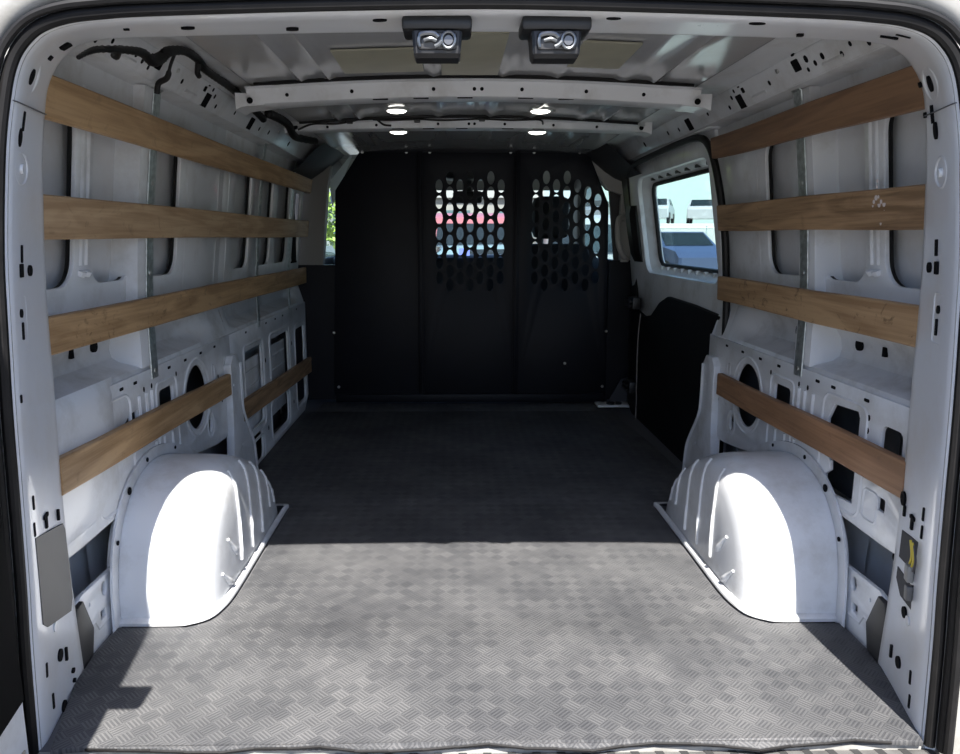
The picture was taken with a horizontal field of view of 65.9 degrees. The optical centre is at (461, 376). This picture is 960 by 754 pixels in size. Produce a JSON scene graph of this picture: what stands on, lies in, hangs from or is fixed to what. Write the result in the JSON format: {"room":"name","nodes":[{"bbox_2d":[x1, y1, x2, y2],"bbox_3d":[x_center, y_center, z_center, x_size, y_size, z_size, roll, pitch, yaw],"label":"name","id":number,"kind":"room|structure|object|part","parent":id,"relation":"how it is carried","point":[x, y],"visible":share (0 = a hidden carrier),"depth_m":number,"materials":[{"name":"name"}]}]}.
{"room":"vehicle interior","nodes":[
{"label":"vehicle interior","id":0,"kind":"room"},
{"bbox_2d":[43,36,333,668],"bbox_3d":[-0.788,-0.234,2.654,0.330,1.520,2.844,0,11,-1],"label":"wall","id":1,"kind":"structure","parent":0,"point":[101,387],"depth_m":1.97,"materials":[{"name":"white metal"}]},
{"bbox_2d":[0,507,28,753],"bbox_3d":[-0.757,0.203,0.816,0.271,1.460,0.840,-1,11,-6],"label":"door","id":2,"kind":"structure","parent":1,"relation":"in","point":[13,738],"depth_m":1.21,"materials":[{"name":"white paint"}]},
{"bbox_2d":[35,524,72,626],"bbox_3d":[-0.790,0.385,1.434,0.010,0.228,0.186,-3,11,-13],"label":"panel","id":3,"kind":"object","parent":1,"relation":"attached to","point":[56,596],"visible":1,"depth_m":1.43,"materials":[{"name":"grey plastic"}]},
{"bbox_3d":[-0.841,0.552,1.677,0.014,0.161,0.281,0,11,-1],"label":"gusset plate","id":4,"kind":"part","parent":1,"relation":"part of","materials":[{"name":"white paint"}]},
{"bbox_3d":[-0.849,-0.377,1.917,0.151,0.703,0.110,0,11,-1],"label":"wall post","id":5,"kind":"part","parent":1,"relation":"part of","materials":[{"name":"white metal"}]},
{"bbox_3d":[-0.843,-0.435,1.938,0.081,0.598,1.360,0,11,-1],"label":"panel","id":6,"kind":"part","parent":1,"relation":"part of","materials":[{"name":"white paint"}]},
{"bbox_2d":[51,308,226,399],"bbox_3d":[-0.878,-0.087,2.003,0.077,0.126,1.352,0,11,-1],"label":"shelf","id":7,"kind":"object","parent":1,"relation":"attached to","point":[95,371],"depth_m":1.92,"materials":[{"name":"white metal"}]},
{"bbox_2d":[59,374,231,495],"bbox_3d":[-0.821,0.114,2.058,0.019,0.115,1.154,0,11,-1],"label":"wooden slat","id":8,"kind":"object","parent":1,"relation":"attached to","point":[81,464],"visible":1,"depth_m":1.82,"materials":[{"name":"brown wood"}]},
{"bbox_3d":[-0.837,0.148,2.047,0.015,0.359,1.358,0,11,-1],"label":"panel","id":9,"kind":"part","parent":1,"relation":"part of","materials":[{"name":"white paint"}]},
{"bbox_2d":[146,68,179,378],"bbox_3d":[-0.772,-0.392,1.936,0.124,0.800,0.046,0,11,-1],"label":"strap","id":10,"kind":"object","parent":1,"relation":"attached to","point":[156,100],"visible":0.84,"depth_m":1.94,"materials":[{"name":"metal"}]},
{"bbox_3d":[-0.773,-0.392,1.936,0.122,0.800,0.046,0,11,-1],"label":"strap plate","id":11,"kind":"part","parent":10,"relation":"part of","materials":[{"name":"metal"}]},
{"bbox_2d":[76,45,266,122],"bbox_3d":[-0.692,-0.736,1.905,0.106,0.144,1.337,0,11,-1],"label":"harness","id":12,"kind":"object","parent":1,"relation":"attached to","point":[159,58],"visible":0.88,"depth_m":1.67,"materials":[{"name":"black rubber"}]},
{"bbox_2d":[43,194,308,239],"bbox_3d":[-0.812,-0.545,2.667,0.028,0.093,2.615,0,11,-1],"label":"wooden slat","id":13,"kind":"object","parent":1,"relation":"attached to","point":[65,217],"visible":0.97,"depth_m":1.85,"materials":[{"name":"brown wood"}]},
{"bbox_2d":[48,267,306,354],"bbox_3d":[-0.830,-0.311,2.712,0.020,0.086,2.592,0,11,-1],"label":"wooden slat","id":14,"kind":"object","parent":1,"relation":"attached to","point":[68,331],"visible":0.98,"depth_m":1.94,"materials":[{"name":"brown wood"}]},
{"bbox_2d":[45,75,311,192],"bbox_3d":[-0.785,-0.755,2.614,0.030,0.084,2.622,0,11,-1],"label":"wooden slat","id":15,"kind":"object","parent":1,"relation":"attached to","point":[70,104],"visible":0.97,"depth_m":1.80,"materials":[{"name":"brown wood"}]},
{"bbox_3d":[-0.787,-0.861,2.575,0.064,0.015,2.760,0,11,-1],"label":"roof rail","id":16,"kind":"part","parent":1,"relation":"part of","materials":[{"name":"white metal"}]},
{"bbox_3d":[-0.738,-0.893,2.570,0.040,0.059,2.764,0,11,-1],"label":"rail","id":17,"kind":"part","parent":1,"relation":"part of","materials":[{"name":"white metal"}]},
{"bbox_3d":[-0.672,-0.926,2.564,0.097,0.014,2.760,0,11,-1],"label":"rail","id":18,"kind":"part","parent":1,"relation":"part of","materials":[{"name":"white metal"}]},
{"bbox_3d":[-0.862,-0.690,3.296,0.081,0.598,1.412,0,11,-1],"label":"panel","id":19,"kind":"part","parent":1,"relation":"part of","materials":[{"name":"white paint"}]},
{"bbox_2d":[218,285,303,333],"bbox_3d":[-0.897,-0.342,3.361,0.077,0.126,1.404,0,11,-1],"label":"shelf","id":20,"kind":"object","parent":1,"relation":"attached to","point":[240,317],"depth_m":3.25,"materials":[{"name":"white metal"}]},
{"bbox_2d":[255,131,279,326],"bbox_3d":[-0.787,-0.600,3.021,0.124,0.793,0.040,0,11,-1],"label":"strap","id":21,"kind":"object","parent":1,"relation":"attached to","point":[265,144],"visible":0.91,"depth_m":3.02,"materials":[{"name":"metal"}]},
{"bbox_3d":[-0.788,-0.600,3.021,0.122,0.793,0.040,0,11,-1],"label":"strap plate","id":22,"kind":"part","parent":21,"relation":"part of","materials":[{"name":"metal"}]},
{"bbox_3d":[-0.856,0.021,3.429,0.014,0.619,1.410,0,11,-1],"label":"panel","id":23,"kind":"part","parent":1,"relation":"part of","materials":[{"name":"white paint"}]},
{"bbox_2d":[244,357,311,420],"bbox_3d":[-0.840,0.034,3.455,0.019,0.129,1.360,0,11,-1],"label":"wooden slat","id":24,"kind":"object","parent":1,"relation":"attached to","point":[263,396],"visible":0.93,"depth_m":3.30,"materials":[{"name":"brown wood"}]},
{"bbox_2d":[264,110,317,144],"bbox_3d":[-0.662,-0.962,2.889,0.049,0.058,0.693,0,11,2],"label":"harness","id":25,"kind":"object","parent":1,"relation":"attached to","point":[270,114],"visible":0.98,"depth_m":2.81,"materials":[{"name":"black plastic"}]},
{"bbox_2d":[288,161,296,310],"bbox_3d":[-0.825,-0.682,3.615,0.063,0.715,0.036,0,11,-1],"label":"strap","id":26,"kind":"object","parent":1,"relation":"attached to","point":[295,168],"visible":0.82,"depth_m":3.61,"materials":[{"name":"metal"}]},
{"bbox_2d":[292,143,343,178],"bbox_3d":[-0.720,-1.093,3.759,0.250,0.170,0.530,0,11,-1],"label":"trim","id":27,"kind":"structure","parent":1,"relation":"attached to","point":[322,157],"depth_m":3.70,"materials":[{"name":"grey plastic"}]},
{"bbox_2d":[0,0,959,753],"bbox_3d":[0.041,-0.003,1.361,2.034,1.584,0.298,0,11,-1],"label":"trim","id":28,"kind":"structure","parent":1,"relation":"attached to","point":[905,654],"depth_m":1.29,"materials":[{"name":"white paint"}]},
{"bbox_3d":[0.051,0.740,1.390,1.660,0.112,0.022,0,11,-1],"label":"door sill","id":29,"kind":"part","parent":28,"relation":"part of","materials":[{"name":"white paint"}]},
{"bbox_2d":[0,0,959,753],"bbox_3d":[0.042,0.052,1.222,1.685,1.294,0.058,0,11,-1],"label":"seal","id":30,"kind":"object","parent":1,"relation":"attached to","point":[60,13],"visible":0.88,"depth_m":1.13,"materials":[{"name":"black rubber"}]},
{"bbox_2d":[298,161,341,401],"bbox_3d":[-0.879,-0.691,5.088,0.213,1.528,1.968,0,11,-1],"label":"wall","id":31,"kind":"structure","parent":0,"point":[328,260],"depth_m":4.69,"materials":[{"name":"grey"}]},
{"bbox_2d":[330,156,351,205],"bbox_3d":[-0.696,-1.131,4.236,0.139,0.300,0.400,-2,11,-8],"label":"trim","id":32,"kind":"structure","parent":31,"relation":"attached to","point":[335,181],"depth_m":4.19,"materials":[{"name":"grey plastic"}]},
{"bbox_2d":[341,154,357,158],"bbox_3d":[0.003,-1.371,4.602,1.900,0.025,1.190,0,11,-1],"label":"ceiling","id":33,"kind":"structure","parent":0,"point":[344,156],"depth_m":4.48,"materials":[{"name":"grey metal"}]},
{"bbox_2d":[186,32,774,154],"bbox_3d":[0.030,-0.953,2.620,1.320,0.026,2.860,0,11,-1],"label":"ceiling","id":34,"kind":"structure","parent":0,"point":[692,59],"depth_m":2.06,"materials":[{"name":"white paint"}]},
{"bbox_2d":[330,47,423,73],"bbox_3d":[-0.215,-0.829,1.943,0.220,0.011,0.250,0,11,-1],"label":"pad","id":35,"kind":"object","parent":34,"relation":"attached to","point":[370,60],"visible":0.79,"depth_m":1.92,"materials":[{"name":"beige fabric"}]},
{"bbox_2d":[385,107,408,113],"bbox_3d":[-0.239,-0.973,2.704,0.088,0.018,0.088,0,11,-1],"label":"recessed light","id":36,"kind":"object","parent":34,"relation":"in","point":[395,110],"visible":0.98,"depth_m":2.68,"materials":[{"name":"grey plastic"}]},
{"bbox_2d":[389,131,408,133],"bbox_3d":[-0.266,-1.027,3.100,0.088,0.018,0.088,0,11,-1],"label":"recessed light","id":37,"kind":"object","parent":34,"relation":"in","point":[392,132],"visible":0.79,"depth_m":3.08,"materials":[{"name":"grey plastic"}]},
{"bbox_2d":[402,16,471,63],"bbox_3d":[-0.040,-0.539,1.187,0.110,0.062,0.077,0,11,-1],"label":"ceiling light","id":38,"kind":"object","parent":34,"relation":"attached to","point":[436,39],"depth_m":1.16,"materials":[{"name":"black plastic"}]},
{"bbox_3d":[-0.040,-0.560,1.187,0.110,0.022,0.070,0,11,-1],"label":"mounting plate","id":39,"kind":"part","parent":38,"relation":"part of","materials":[{"name":"black plastic"}]},
{"bbox_2d":[285,115,652,137],"bbox_3d":[0.026,-0.989,2.928,1.428,0.068,0.168,0,11,-1],"label":"bow","id":40,"kind":"object","parent":34,"relation":"attached to","point":[551,124],"visible":0.98,"depth_m":2.88,"materials":[{"name":"white paint"}]},
{"bbox_2d":[298,117,543,130],"bbox_3d":[-0.157,-0.979,2.869,0.955,0.052,0.040,0,11,-1],"label":"wire","id":41,"kind":"object","parent":40,"relation":"attached to","point":[416,120],"visible":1,"depth_m":2.85,"materials":[{"name":"black rubber"}]},
{"bbox_2d":[235,75,711,116],"bbox_3d":[0.036,-0.843,2.223,1.398,0.096,0.168,0,11,-1],"label":"bow","id":42,"kind":"object","parent":34,"relation":"attached to","point":[263,96],"visible":1,"depth_m":2.18,"materials":[{"name":"white paint"}]},
{"bbox_2d":[441,32,508,74],"bbox_3d":[0.025,-0.825,1.901,0.160,0.005,0.440,0,11,-1],"label":"pad","id":43,"kind":"object","parent":34,"relation":"attached to","point":[482,54],"visible":0.71,"depth_m":1.89,"materials":[{"name":"beige fabric"}]},
{"bbox_2d":[527,131,545,134],"bbox_3d":[0.316,-1.028,3.108,0.088,0.018,0.088,0,11,-1],"label":"recessed light","id":44,"kind":"object","parent":34,"relation":"in","point":[534,133],"visible":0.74,"depth_m":3.09,"materials":[{"name":"grey plastic"}]},
{"bbox_2d":[528,108,551,113],"bbox_3d":[0.287,-0.974,2.711,0.088,0.018,0.088,0,11,-1],"label":"recessed light","id":45,"kind":"object","parent":34,"relation":"in","point":[541,110],"visible":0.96,"depth_m":2.69,"materials":[{"name":"grey plastic"}]},
{"bbox_2d":[518,16,591,63],"bbox_3d":[0.148,-0.540,1.189,0.110,0.062,0.077,0,11,-1],"label":"ceiling light","id":46,"kind":"object","parent":34,"relation":"attached to","point":[551,39],"depth_m":1.16,"materials":[{"name":"black plastic"}]},
{"bbox_3d":[0.148,-0.560,1.189,0.110,0.022,0.070,0,11,-1],"label":"mounting plate","id":47,"kind":"part","parent":46,"relation":"part of","materials":[{"name":"black plastic"}]},
{"bbox_2d":[567,40,642,68],"bbox_3d":[0.356,-0.815,1.877,0.140,0.010,0.260,0,11,-1],"label":"pad","id":48,"kind":"object","parent":34,"relation":"attached to","point":[592,54],"visible":0.93,"depth_m":1.85,"materials":[{"name":"beige fabric"}]},
{"bbox_2d":[39,399,923,751],"bbox_3d":[0.020,0.306,3.640,1.970,0.094,4.600,0,11,-1],"label":"floor","id":49,"kind":"structure","parent":0,"point":[624,413],"depth_m":2.54,"materials":[{"name":"grey metal"}]},
{"bbox_2d":[107,443,288,632],"bbox_3d":[-0.727,0.351,2.146,0.266,0.377,0.858,0,11,-1],"label":"housing","id":50,"kind":"object","parent":49,"relation":"on","point":[188,528],"visible":0.99,"depth_m":1.84,"materials":[{"name":"white paint"}]},
{"bbox_2d":[332,254,503,290],"bbox_3d":[-0.009,-0.491,5.703,1.800,0.900,1.050,0,11,-1],"label":"dashboard","id":51,"kind":"object","parent":49,"relation":"on","point":[439,262],"visible":0.06,"depth_m":5.13,"materials":[{"name":"black plastic"}]},
{"bbox_2d":[459,248,469,255],"bbox_3d":[0.015,-0.861,5.097,0.075,0.050,0.015,0,11,-1],"label":"screen","id":52,"kind":"object","parent":51,"relation":"on","point":[460,249],"visible":0.49,"depth_m":5.09,"materials":[{"name":"blue glass"}]},
{"bbox_2d":[333,148,608,401],"bbox_3d":[0.047,-0.549,4.082,1.532,1.388,0.095,0,11,-1],"label":"wall","id":53,"kind":"structure","parent":49,"relation":"on","point":[401,335],"depth_m":4.07,"materials":[{"name":"black metal"}]},
{"bbox_2d":[295,165,332,264],"bbox_3d":[-0.828,-0.937,4.028,0.300,0.645,0.075,0,11,-1],"label":"trim","id":54,"kind":"structure","parent":53,"relation":"attached to","point":[312,251],"depth_m":4.01,"materials":[{"name":"grey plastic"}]},
{"bbox_2d":[295,264,335,399],"bbox_3d":[-0.828,-0.249,4.157,0.300,0.755,0.075,0,11,-1],"label":"trim","id":55,"kind":"structure","parent":53,"relation":"attached to","point":[318,293],"depth_m":4.12,"materials":[{"name":"black plastic"}]},
{"bbox_3d":[-0.474,-0.557,4.051,0.490,1.332,0.005,0,11,-1],"label":"panel","id":56,"kind":"part","parent":53,"relation":"part of","materials":[{"name":"black metal"}]},
{"bbox_3d":[0.035,-0.559,4.058,0.520,1.332,0.005,0,11,-1],"label":"panel","id":57,"kind":"part","parent":53,"relation":"part of","materials":[{"name":"black metal"}]},
{"bbox_3d":[0.556,-0.560,4.064,0.514,1.332,0.005,0,11,-1],"label":"panel","id":58,"kind":"part","parent":53,"relation":"part of","materials":[{"name":"black metal"}]},
{"bbox_2d":[592,161,629,259],"bbox_3d":[0.806,-0.954,4.047,0.390,0.620,0.075,0,11,-1],"label":"trim","id":59,"kind":"structure","parent":53,"relation":"attached to","point":[608,182],"depth_m":4.00,"materials":[{"name":"grey plastic"}]},
{"bbox_2d":[604,260,631,398],"bbox_3d":[0.906,-0.266,4.178,0.190,0.780,0.075,0,11,-1],"label":"trim","id":60,"kind":"structure","parent":53,"relation":"attached to","point":[619,278],"depth_m":4.13,"materials":[{"name":"black plastic"}]},
{"bbox_2d":[615,212,628,261],"bbox_3d":[0.870,-0.759,4.016,0.098,0.270,0.049,-8,13,-37],"label":"handle","id":61,"kind":"object","parent":53,"relation":"attached to","point":[624,257],"visible":0.94,"depth_m":3.99,"materials":[{"name":"grey plastic"}]},
{"bbox_2d":[50,402,922,753],"bbox_3d":[0.032,0.411,2.781,1.739,0.020,2.926,0,11,-1],"label":"rubber mat","id":62,"kind":"object","parent":49,"relation":"on","point":[435,576],"visible":0.94,"depth_m":1.75,"materials":[{"name":"grey rubber"}]},
{"bbox_2d":[531,196,597,290],"bbox_3d":[0.564,-0.645,4.664,0.520,0.945,0.650,0,11,-1],"label":"seat","id":63,"kind":"object","parent":49,"relation":"on","point":[566,207],"visible":0.25,"depth_m":4.42,"materials":[{"name":"black fabric"}]},
{"bbox_3d":[0.567,-0.511,4.496,0.520,0.585,0.270,0,11,-1],"label":"backrest","id":64,"kind":"part","parent":63,"relation":"part of","materials":[{"name":"black fabric"}]},
{"bbox_2d":[594,377,628,406],"bbox_3d":[0.849,0.079,4.069,0.220,0.158,0.106,0,11,-1],"label":"bracket","id":65,"kind":"object","parent":49,"relation":"on","point":[618,398],"visible":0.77,"depth_m":4.11,"materials":[{"name":"black metal"}]},
{"bbox_3d":[0.849,0.151,4.080,0.220,0.012,0.100,0,11,-1],"label":"plate","id":66,"kind":"part","parent":65,"relation":"part of","materials":[{"name":"black metal"}]},
{"bbox_2d":[654,441,848,626],"bbox_3d":[0.807,0.347,2.166,0.266,0.377,0.858,0,11,-1],"label":"housing","id":67,"kind":"object","parent":49,"relation":"on","point":[764,523],"visible":1,"depth_m":1.86,"materials":[{"name":"white paint"}]},
{"bbox_2d":[573,179,619,278],"bbox_3d":[0.875,-0.696,5.112,0.213,1.528,1.968,0,11,-1],"label":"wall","id":68,"kind":"structure","parent":0,"point":[614,199],"depth_m":4.14,"materials":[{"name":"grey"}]},
{"bbox_2d":[339,159,574,190],"bbox_3d":[-0.002,-1.370,4.978,1.800,0.185,0.750,0,11,-1],"label":"trim","id":69,"kind":"structure","parent":68,"relation":"attached to","point":[546,176],"depth_m":5.20,"materials":[{"name":"grey plastic"}]},
{"bbox_2d":[446,171,487,202],"bbox_3d":[0.029,-1.279,4.926,0.280,0.235,0.214,0,11,-1],"label":"mirror","id":70,"kind":"object","parent":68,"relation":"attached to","point":[470,177],"visible":0.29,"depth_m":4.95,"materials":[{"name":"black plastic"}]},
{"bbox_2d":[598,38,925,662],"bbox_3d":[0.852,-0.238,2.675,0.330,1.520,2.842,0,11,-1],"label":"wall","id":71,"kind":"structure","parent":0,"point":[860,384],"depth_m":1.87,"materials":[{"name":"white metal"}]},
{"bbox_2d":[587,143,641,180],"bbox_3d":[0.750,-1.096,3.778,0.250,0.170,0.530,0,11,-1],"label":"trim","id":72,"kind":"structure","parent":71,"relation":"attached to","point":[606,157],"depth_m":3.71,"materials":[{"name":"grey plastic"}]},
{"bbox_2d":[622,177,638,401],"bbox_3d":[0.909,-0.448,3.955,0.138,1.220,0.125,0,11,-1],"label":"trim","id":73,"kind":"structure","parent":71,"relation":"attached to","point":[625,181],"depth_m":3.90,"materials":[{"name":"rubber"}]},
{"bbox_2d":[628,126,720,163],"bbox_3d":[0.872,-0.985,3.226,0.100,0.015,1.480,0,11,-1],"label":"trim","id":74,"kind":"structure","parent":71,"relation":"attached to","point":[707,129],"depth_m":2.65,"materials":[{"name":"white paint"}]},
{"bbox_2d":[625,134,729,334],"bbox_3d":[0.842,-0.466,3.168,0.104,0.988,1.307,-1,11,-4],"label":"seal","id":75,"kind":"object","parent":71,"relation":"attached to","point":[703,139],"visible":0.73,"depth_m":2.56,"materials":[{"name":"black rubber"}]},
{"bbox_2d":[621,129,737,462],"bbox_3d":[0.938,-0.344,3.403,0.175,1.464,1.554,0,11,-1],"label":"door","id":76,"kind":"structure","parent":71,"relation":"in","point":[676,310],"depth_m":3.33,"materials":[{"name":"white paint"}]},
{"bbox_3d":[0.894,-0.734,3.800,0.098,0.280,0.125,0,11,-1],"label":"handle","id":77,"kind":"part","parent":76,"relation":"part of","materials":[{"name":"black plastic"}]},
{"bbox_3d":[0.734,-0.930,2.583,0.097,0.014,2.760,0,11,-1],"label":"rail","id":78,"kind":"part","parent":71,"relation":"part of","materials":[{"name":"white metal"}]},
{"bbox_2d":[715,303,737,453],"bbox_3d":[0.955,-0.182,2.620,0.142,1.270,0.150,0,11,-1],"label":"trim","id":79,"kind":"structure","parent":71,"relation":"attached to","point":[733,307],"depth_m":2.58,"materials":[{"name":"white paint"}]},
{"bbox_3d":[0.800,-0.897,2.590,0.040,0.059,2.764,0,11,-1],"label":"rail","id":80,"kind":"part","parent":71,"relation":"part of","materials":[{"name":"white metal"}]},
{"bbox_3d":[0.849,-0.865,2.597,0.064,0.015,2.760,0,11,-1],"label":"roof rail","id":81,"kind":"part","parent":71,"relation":"part of","materials":[{"name":"white metal"}]},
{"bbox_2d":[775,69,808,376],"bbox_3d":[0.854,-0.395,1.942,0.124,0.796,0.046,0,11,-1],"label":"strap","id":82,"kind":"object","parent":71,"relation":"attached to","point":[797,93],"visible":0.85,"depth_m":1.95,"materials":[{"name":"metal"}]},
{"bbox_3d":[0.855,-0.395,1.942,0.122,0.796,0.046,0,11,-1],"label":"strap plate","id":83,"kind":"part","parent":82,"relation":"part of","materials":[{"name":"metal"}]},
{"bbox_3d":[0.918,0.144,2.071,0.015,0.359,1.358,0,11,-1],"label":"panel","id":84,"kind":"part","parent":71,"relation":"part of","materials":[{"name":"white paint"}]},
{"bbox_2d":[716,373,905,497],"bbox_3d":[0.902,0.117,2.040,0.019,0.088,1.078,0,11,-1],"label":"wooden slat","id":85,"kind":"object","parent":71,"relation":"attached to","point":[877,464],"visible":0.98,"depth_m":1.83,"materials":[{"name":"brown wood"}]},
{"bbox_2d":[712,306,914,406],"bbox_3d":[0.959,-0.092,2.027,0.077,0.126,1.352,0,11,-1],"label":"shelf","id":86,"kind":"object","parent":71,"relation":"attached to","point":[875,370],"depth_m":1.93,"materials":[{"name":"white metal"}]},
{"bbox_2d":[710,66,924,158],"bbox_3d":[0.853,-0.647,1.912,0.031,0.090,1.157,0,11,-1],"label":"wooden slat","id":87,"kind":"object","parent":71,"relation":"attached to","point":[896,93],"visible":0.96,"depth_m":1.68,"materials":[{"name":"brown wood"}]},
{"bbox_2d":[717,276,918,347],"bbox_3d":[0.900,-0.203,2.010,0.022,0.086,1.120,0,11,-1],"label":"wooden slat","id":88,"kind":"object","parent":71,"relation":"attached to","point":[893,321],"visible":1,"depth_m":1.79,"materials":[{"name":"brown wood"}]},
{"bbox_3d":[0.930,-0.381,1.941,0.151,0.703,0.110,0,11,-1],"label":"wall post","id":89,"kind":"part","parent":71,"relation":"part of","materials":[{"name":"white metal"}]},
{"bbox_3d":[0.924,-0.440,1.961,0.081,0.598,1.360,0,11,-1],"label":"panel","id":90,"kind":"part","parent":71,"relation":"part of","materials":[{"name":"white paint"}]},
{"bbox_2d":[717,179,924,230],"bbox_3d":[0.880,-0.437,1.952,0.032,0.106,1.125,0,11,-1],"label":"wooden slat","id":91,"kind":"object","parent":71,"relation":"attached to","point":[895,208],"visible":0.98,"depth_m":1.73,"materials":[{"name":"brown wood"}]},
{"bbox_3d":[0.933,0.548,1.701,0.014,0.161,0.281,0,11,-1],"label":"gusset plate","id":92,"kind":"part","parent":71,"relation":"part of","materials":[{"name":"white paint"}]},
{"bbox_2d":[896,530,917,608],"bbox_3d":[0.888,0.378,1.467,0.038,0.150,0.128,3,11,14],"label":"connector","id":93,"kind":"object","parent":71,"relation":"attached to","point":[908,545],"visible":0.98,"depth_m":1.45,"materials":[{"name":"grey"}]},
{"label":"outside","id":94,"kind":"structure","parent":0,"visible":0},
{"bbox_3d":[-0.354,-4.161,30.982,180.000,0.100,180.000,0,11,-1],"label":"ground","id":95,"kind":"structure","parent":94,"visible":0},
{"bbox_2d":[325,246,334,256],"bbox_3d":[-2.516,-0.981,9.764,1.820,1.476,4.420,1,11,6],"label":"parked car","id":96,"kind":"object","parent":95,"relation":"on","point":[330,251],"visible":0.02,"depth_m":9.69,"materials":[{"name":"grey"}]},
{"bbox_2d":[326,192,334,248],"bbox_3d":[-3.569,-3.932,18.762,3.053,3.966,3.030,0,11,-1],"label":"leafy tree","id":97,"kind":"object","parent":95,"relation":"on","point":[330,237],"visible":0.07,"depth_m":18.48,"materials":[{"name":"green plant"}]},
{"bbox_2d":[327,188,543,245],"bbox_3d":[-3.657,-6.765,34.416,13.900,3.750,8.200,0,11,-1],"label":"building","id":98,"kind":"structure","parent":95,"relation":"on","point":[449,193],"depth_m":30.43,"materials":[{"name":"grey paint"}]},
{"bbox_2d":[436,213,503,245],"bbox_3d":[0.191,-2.546,16.549,1.820,2.046,5.080,0,11,-1],"label":"van","id":99,"kind":"object","parent":95,"relation":"on","point":[439,217],"visible":0.07,"depth_m":13.99,"materials":[{"name":"red"}]},
{"bbox_2d":[436,244,503,253],"bbox_3d":[0.884,-1.545,12.766,4.420,1.476,1.820,-1,11,-6],"label":"parked car","id":100,"kind":"object","parent":95,"relation":"on","point":[480,248],"visible":0.02,"depth_m":11.82,"materials":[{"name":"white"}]},
{"bbox_2d":[532,215,612,258],"bbox_3d":[2.428,-2.736,17.561,1.820,2.046,5.080,0,11,-1],"label":"van","id":101,"kind":"object","parent":95,"relation":"on","point":[596,232],"visible":0.02,"depth_m":15.01,"materials":[{"name":"grey"}]},
{"bbox_2d":[585,200,609,214],"bbox_3d":[8.325,-10.253,46.229,1.820,1.476,4.420,4,11,20],"label":"parked car","id":102,"kind":"object","parent":95,"relation":"on","point":[597,202],"visible":0.03,"depth_m":44.41,"materials":[{"name":"grey"}]},
{"bbox_2d":[586,173,713,223],"bbox_3d":[18.537,-19.009,74.143,11.400,13.150,10.200,0,11,-1],"label":"building","id":103,"kind":"structure","parent":95,"relation":"on","point":[680,192],"depth_m":69.52,"materials":[{"name":"grey paint"}]},
{"bbox_2d":[660,224,715,244],"bbox_3d":[21.367,-9.219,51.191,36.000,2.380,19.000,0,11,-1],"label":"wall","id":104,"kind":"structure","parent":95,"relation":"on","point":[661,225],"depth_m":41.56,"materials":[{"name":"grey concrete"}]},
{"bbox_2d":[657,198,674,223],"bbox_3d":[11.652,-9.892,44.308,1.820,1.476,4.420,4,11,20],"label":"parked car","id":105,"kind":"object","parent":104,"relation":"on","point":[666,209],"visible":0.52,"depth_m":42.58,"materials":[{"name":"silver metal"}]},
{"bbox_2d":[686,199,712,223],"bbox_3d":[14.838,-10.084,45.333,1.820,1.476,4.420,4,11,20],"label":"parked car","id":106,"kind":"object","parent":104,"relation":"on","point":[696,209],"visible":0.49,"depth_m":43.57,"materials":[{"name":"white metal"}]},
{"bbox_2d":[660,226,715,242],"bbox_3d":[11.766,-5.639,32.907,15.296,2.106,0.080,0,11,-1],"label":"fence","id":107,"kind":"object","parent":95,"relation":"on","point":[706,227],"visible":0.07,"depth_m":32.70,"materials":[{"name":"metal"}]},
{"bbox_3d":[11.617,-6.604,32.723,15.000,0.056,0.056,0,11,-1],"label":"rail","id":108,"kind":"part","parent":107,"relation":"part of","materials":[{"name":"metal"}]},
{"bbox_2d":[661,232,717,268],"bbox_3d":[8.033,-4.569,27.981,2.220,1.801,5.392,-2,11,-9],"label":"parked car","id":109,"kind":"object","parent":95,"relation":"on","point":[696,249],"visible":0.27,"depth_m":26.16,"materials":[{"name":"blue metal"}]},
{"bbox_3d":[0.017,0.347,3.841,2.000,0.059,5.020,0,11,-1],"label":"floor","id":110,"kind":"structure","parent":0,"visible":0},
{"bbox_2d":[385,749,940,753],"bbox_3d":[0.045,0.807,1.260,1.784,0.188,0.257,0,11,-1],"label":"bumper cover","id":111,"kind":"object","parent":110,"relation":"attached to","point":[826,751],"visible":0.85,"depth_m":1.37,"materials":[{"name":"plastic"}]}
]}

